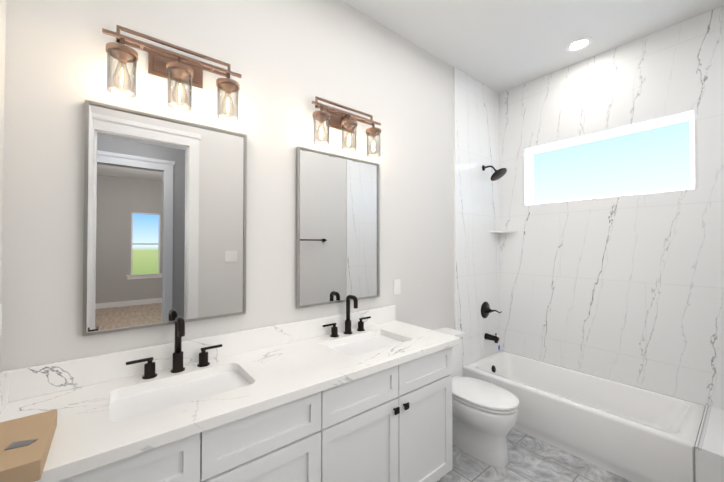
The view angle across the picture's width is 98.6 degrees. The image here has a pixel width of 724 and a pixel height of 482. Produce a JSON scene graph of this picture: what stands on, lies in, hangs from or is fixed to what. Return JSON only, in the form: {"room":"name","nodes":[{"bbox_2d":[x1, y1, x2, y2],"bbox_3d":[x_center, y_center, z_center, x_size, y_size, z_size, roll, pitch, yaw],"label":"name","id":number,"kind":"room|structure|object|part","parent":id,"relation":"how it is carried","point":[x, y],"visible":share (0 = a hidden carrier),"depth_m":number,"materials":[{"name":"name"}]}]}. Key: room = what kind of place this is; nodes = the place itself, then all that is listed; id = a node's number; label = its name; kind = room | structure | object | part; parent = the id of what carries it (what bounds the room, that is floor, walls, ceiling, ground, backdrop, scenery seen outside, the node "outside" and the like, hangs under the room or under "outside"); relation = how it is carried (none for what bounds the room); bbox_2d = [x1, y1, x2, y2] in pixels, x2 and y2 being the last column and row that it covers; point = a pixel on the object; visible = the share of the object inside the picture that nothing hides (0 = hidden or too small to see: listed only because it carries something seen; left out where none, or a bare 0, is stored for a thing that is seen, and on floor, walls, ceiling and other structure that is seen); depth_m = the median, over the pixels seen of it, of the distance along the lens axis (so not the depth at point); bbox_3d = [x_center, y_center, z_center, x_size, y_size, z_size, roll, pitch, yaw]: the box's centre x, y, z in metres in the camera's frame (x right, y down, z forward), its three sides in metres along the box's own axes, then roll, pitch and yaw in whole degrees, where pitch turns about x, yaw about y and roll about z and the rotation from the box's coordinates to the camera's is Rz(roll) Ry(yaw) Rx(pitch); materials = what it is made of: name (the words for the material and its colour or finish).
{"room":"bathroom","nodes":[
{"label":"bathroom","id":0,"kind":"room"},
{"bbox_2d":[0,0,5,368],"bbox_3d":[-0.797,-0.076,0.391,0.120,3.207,1.885,1,-1,-39],"label":"wall","id":1,"kind":"structure","parent":0,"point":[2,42],"depth_m":1.15,"materials":[{"name":"white paint"}]},
{"bbox_2d":[0,304,1,335],"bbox_3d":[-1.284,0.287,1.095,0.008,0.116,0.120,1,-1,-39],"label":"switch plate","id":2,"kind":"object","parent":1,"relation":"attached to","point":[0,319],"visible":0.98,"depth_m":1.13,"materials":[{"name":"white plastic"}]},
{"bbox_2d":[0,371,7,410],"bbox_3d":[-1.135,0.537,0.920,0.021,0.115,0.575,1,-1,-39],"label":"backsplash","id":3,"kind":"structure","parent":1,"relation":"attached to","point":[4,374],"depth_m":1.11,"materials":[{"name":"white stone"}]},
{"bbox_2d":[8,305,395,402],"bbox_3d":[-0.538,0.548,1.782,2.032,0.115,0.021,1,-1,-39],"label":"backsplash","id":4,"kind":"structure","parent":1,"relation":"attached to","point":[23,383],"depth_m":1.39,"materials":[{"name":"white stone"}]},
{"bbox_2d":[0,0,453,372],"bbox_3d":[0.054,-0.051,2.361,3.916,3.207,0.120,1,-1,-39],"label":"wall","id":5,"kind":"structure","parent":0,"point":[289,61],"depth_m":1.74,"materials":[{"name":"white paint"}]},
{"bbox_2d":[82,99,246,335],"bbox_3d":[-0.896,-0.095,1.500,0.662,0.977,0.028,1,-1,-39],"label":"mirror","id":6,"kind":"object","parent":5,"relation":"attached to","point":[165,210],"visible":0.9,"depth_m":1.45,"materials":[{"name":"silver metal"}]},
{"bbox_2d":[102,25,241,121],"bbox_3d":[-0.857,-0.769,1.460,0.554,0.298,0.154,1,-1,-39],"label":"sconce","id":7,"kind":"object","parent":5,"relation":"attached to","point":[169,66],"visible":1,"depth_m":1.43,"materials":[{"name":"orange metal"}]},
{"bbox_3d":[-1.008,-0.709,1.309,0.099,0.175,0.099,1,-1,-39],"label":"lamp shade","id":8,"kind":"part","parent":7,"relation":"part of","materials":[{"name":"clear glass"}]},
{"bbox_3d":[-1.008,-0.693,1.309,0.062,0.126,0.062,1,-1,-39],"label":"bulb","id":9,"kind":"part","parent":7,"relation":"part of","materials":[{"name":"clear glass"}]},
{"bbox_3d":[-0.843,-0.707,1.442,0.099,0.175,0.099,1,-1,-39],"label":"lamp shade","id":10,"kind":"part","parent":7,"relation":"part of","materials":[{"name":"clear glass"}]},
{"bbox_3d":[-0.843,-0.691,1.442,0.062,0.126,0.062,1,-1,-39],"label":"bulb","id":11,"kind":"part","parent":7,"relation":"part of","materials":[{"name":"clear glass"}]},
{"bbox_3d":[-0.678,-0.689,1.575,0.062,0.126,0.062,1,-1,-39],"label":"bulb","id":12,"kind":"part","parent":7,"relation":"part of","materials":[{"name":"clear glass"}]},
{"bbox_3d":[-0.678,-0.706,1.575,0.099,0.175,0.099,1,-1,-39],"label":"lamp shade","id":13,"kind":"part","parent":7,"relation":"part of","materials":[{"name":"clear glass"}]},
{"bbox_2d":[296,146,379,307],"bbox_3d":[-0.137,-0.083,2.110,0.665,0.985,0.028,1,-1,-39],"label":"mirror","id":14,"kind":"object","parent":5,"relation":"attached to","point":[337,228],"visible":0.94,"depth_m":2.07,"materials":[{"name":"silver metal"}]},
{"bbox_2d":[312,96,380,157],"bbox_3d":[-0.098,-0.748,2.070,0.554,0.298,0.154,1,-1,-39],"label":"sconce","id":15,"kind":"object","parent":5,"relation":"attached to","point":[338,119],"visible":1,"depth_m":2.05,"materials":[{"name":"orange metal"}]},
{"bbox_3d":[-0.250,-0.672,1.918,0.062,0.126,0.062,1,-1,-39],"label":"bulb","id":16,"kind":"part","parent":15,"relation":"part of","materials":[{"name":"clear glass"}]},
{"bbox_3d":[-0.250,-0.688,1.919,0.099,0.175,0.099,1,-1,-39],"label":"lamp shade","id":17,"kind":"part","parent":15,"relation":"part of","materials":[{"name":"clear glass"}]},
{"bbox_3d":[-0.085,-0.670,2.051,0.062,0.126,0.062,1,-1,-39],"label":"bulb","id":18,"kind":"part","parent":15,"relation":"part of","materials":[{"name":"clear glass"}]},
{"bbox_3d":[-0.085,-0.686,2.051,0.099,0.175,0.099,1,-1,-39],"label":"lamp shade","id":19,"kind":"part","parent":15,"relation":"part of","materials":[{"name":"clear glass"}]},
{"bbox_3d":[0.081,-0.685,2.184,0.099,0.175,0.099,1,-1,-39],"label":"lamp shade","id":20,"kind":"part","parent":15,"relation":"part of","materials":[{"name":"clear glass"}]},
{"bbox_2d":[394,279,399,294],"bbox_3d":[0.277,0.361,2.453,0.072,0.116,0.008,1,-1,-39],"label":"electrical outlet plate","id":21,"kind":"object","parent":5,"relation":"attached to","point":[397,286],"visible":1,"depth_m":2.45,"materials":[{"name":"white plastic"}]},
{"bbox_2d":[453,67,499,365],"bbox_3d":[1.194,-0.040,3.188,0.832,3.207,0.019,1,-1,-39],"label":"wall","id":22,"kind":"structure","parent":0,"point":[476,195],"depth_m":3.15,"materials":[{"name":"tile"}]},
{"bbox_2d":[484,333,498,342],"bbox_3d":[1.334,0.986,3.192,0.066,0.092,0.137,1,-1,-39],"label":"tub spout","id":23,"kind":"object","parent":22,"relation":"attached to","point":[487,336],"visible":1,"depth_m":3.17,"materials":[{"name":"black metal"}]},
{"bbox_2d":[481,302,501,317],"bbox_3d":[1.337,0.716,3.172,0.172,0.172,0.178,1,-1,-39],"label":"tub valve","id":24,"kind":"object","parent":22,"relation":"attached to","point":[486,310],"visible":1,"depth_m":3.20,"materials":[{"name":"black metal"}]},
{"bbox_2d":[482,165,506,180],"bbox_3d":[1.340,-0.703,3.156,0.172,0.180,0.235,1,-1,-39],"label":"shower head","id":25,"kind":"object","parent":22,"relation":"attached to","point":[498,174],"visible":1,"depth_m":3.12},
{"bbox_2d":[490,230,517,232],"bbox_3d":[1.506,-0.102,3.304,0.200,0.022,0.200,1,-1,-39],"label":"corner shelf","id":26,"kind":"object","parent":22,"relation":"attached to","point":[502,231],"visible":1,"depth_m":3.31,"materials":[{"name":"white stone"}]},
{"bbox_2d":[341,0,723,92],"bbox_3d":[2.673,-1.753,-1.414,7.000,0.100,9.320,1,-1,-39],"label":"ceiling","id":27,"kind":"structure","parent":0,"point":[499,46],"depth_m":2.41,"materials":[{"name":"white paint"}]},
{"bbox_2d":[565,37,592,51],"bbox_3d":[1.820,-1.645,2.615,0.190,0.010,0.190,1,-1,-39],"label":"recessed light","id":28,"kind":"object","parent":27,"relation":"in","point":[581,43],"visible":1,"depth_m":2.61,"materials":[{"name":"white"}]},
{"bbox_2d":[437,428,630,481],"bbox_3d":[0.682,1.568,1.559,3.676,0.050,1.885,1,-1,-39],"label":"floor","id":29,"kind":"structure","parent":0,"point":[532,459],"depth_m":2.13,"materials":[{"name":"tile"}]},
{"bbox_2d":[44,343,459,481],"bbox_3d":[-0.375,1.092,1.542,1.994,0.900,0.590,1,-1,-39],"label":"bathroom vanity","id":30,"kind":"object","parent":29,"relation":"on","point":[359,396],"depth_m":1.39,"materials":[{"name":"painted wood"},{"name":"quartz"},{"name":"oil rubbed bronze"}]},
{"bbox_2d":[0,319,459,481],"bbox_3d":[-0.358,0.622,1.557,2.032,0.040,0.596,1,-1,-39],"label":"countertop","id":31,"kind":"structure","parent":30,"relation":"on","point":[86,433],"depth_m":1.22,"materials":[{"name":"white stone"}]},
{"bbox_2d":[0,409,56,481],"bbox_3d":[-0.952,0.566,0.842,0.155,0.053,0.305,1,-1,-39],"label":"cardboard box","id":32,"kind":"object","parent":31,"relation":"on","point":[25,443],"visible":0.96,"depth_m":0.83,"materials":[{"name":"beige cardboard"}]},
{"bbox_3d":[-0.908,0.540,0.832,0.060,0.001,0.045,1,-1,-39],"label":"blade","id":33,"kind":"part","parent":32,"relation":"part of","materials":[{"name":"silver metal"}]},
{"bbox_2d":[124,316,223,378],"bbox_3d":[-0.833,0.473,1.421,0.386,0.256,0.125,1,-1,-39],"label":"faucet","id":34,"kind":"object","parent":31,"relation":"on","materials":[{"name":"black metal"}]},
{"bbox_2d":[112,367,247,418],"bbox_3d":[-0.726,0.717,1.281,0.526,0.180,0.335,1,-1,-39],"label":"sink","id":35,"kind":"object","parent":31,"relation":"in","point":[151,398],"depth_m":1.32,"materials":[{"name":"white ceramic"}]},
{"bbox_2d":[320,295,371,338],"bbox_3d":[-0.071,0.480,2.033,0.386,0.256,0.125,1,-1,-39],"label":"faucet","id":36,"kind":"object","parent":31,"relation":"on","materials":[{"name":"black metal"}]},
{"bbox_2d":[328,335,399,354],"bbox_3d":[0.031,0.725,1.890,0.526,0.180,0.335,1,-1,-39],"label":"sink","id":37,"kind":"object","parent":31,"relation":"in","point":[350,346],"depth_m":1.95,"materials":[{"name":"white ceramic"}]},
{"bbox_2d":[433,327,518,467],"bbox_3d":[0.810,1.166,2.389,0.456,0.781,0.744,1,-1,-39],"label":"toilet","id":38,"kind":"object","parent":29,"relation":"on","point":[484,417],"visible":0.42,"depth_m":2.20,"materials":[{"name":"white ceramic"}]},
{"bbox_3d":[0.870,1.129,2.316,0.380,0.050,0.554,1,-1,-39],"label":"seat","id":39,"kind":"part","parent":38,"relation":"part of","materials":[{"name":"white plastic"}]},
{"bbox_2d":[462,345,704,481],"bbox_3d":[1.711,1.345,2.603,0.733,0.422,1.520,1,-1,-39],"label":"bathtub","id":40,"kind":"object","parent":29,"relation":"on","point":[631,433],"visible":0.92,"depth_m":2.32,"materials":[{"name":"white ceramic"}]},
{"bbox_2d":[499,6,723,409],"bbox_3d":[2.110,-0.215,2.807,0.116,2.867,1.765,1,-1,-39],"label":"wall","id":41,"kind":"structure","parent":0,"point":[628,289],"depth_m":2.60,"materials":[{"name":"tile"}]},
{"bbox_2d":[694,405,723,481],"bbox_3d":[2.253,1.361,1.927,0.737,0.372,0.213,1,-1,-39],"label":"wall","id":42,"kind":"structure","parent":0,"point":[709,455],"depth_m":1.78,"materials":[{"name":"paint"}]},
{"bbox_3d":[2.177,-0.045,2.782,0.160,3.207,1.885,1,-1,-39],"label":"wall","id":43,"kind":"structure","parent":0,"visible":0},
{"bbox_2d":[529,114,694,204],"bbox_3d":[2.180,-0.669,2.858,0.050,0.593,1.224,1,-1,-39],"label":"window","id":44,"kind":"structure","parent":43,"relation":"in","point":[654,157],"depth_m":2.75,"materials":[{"name":"clear glass"}]}
]}

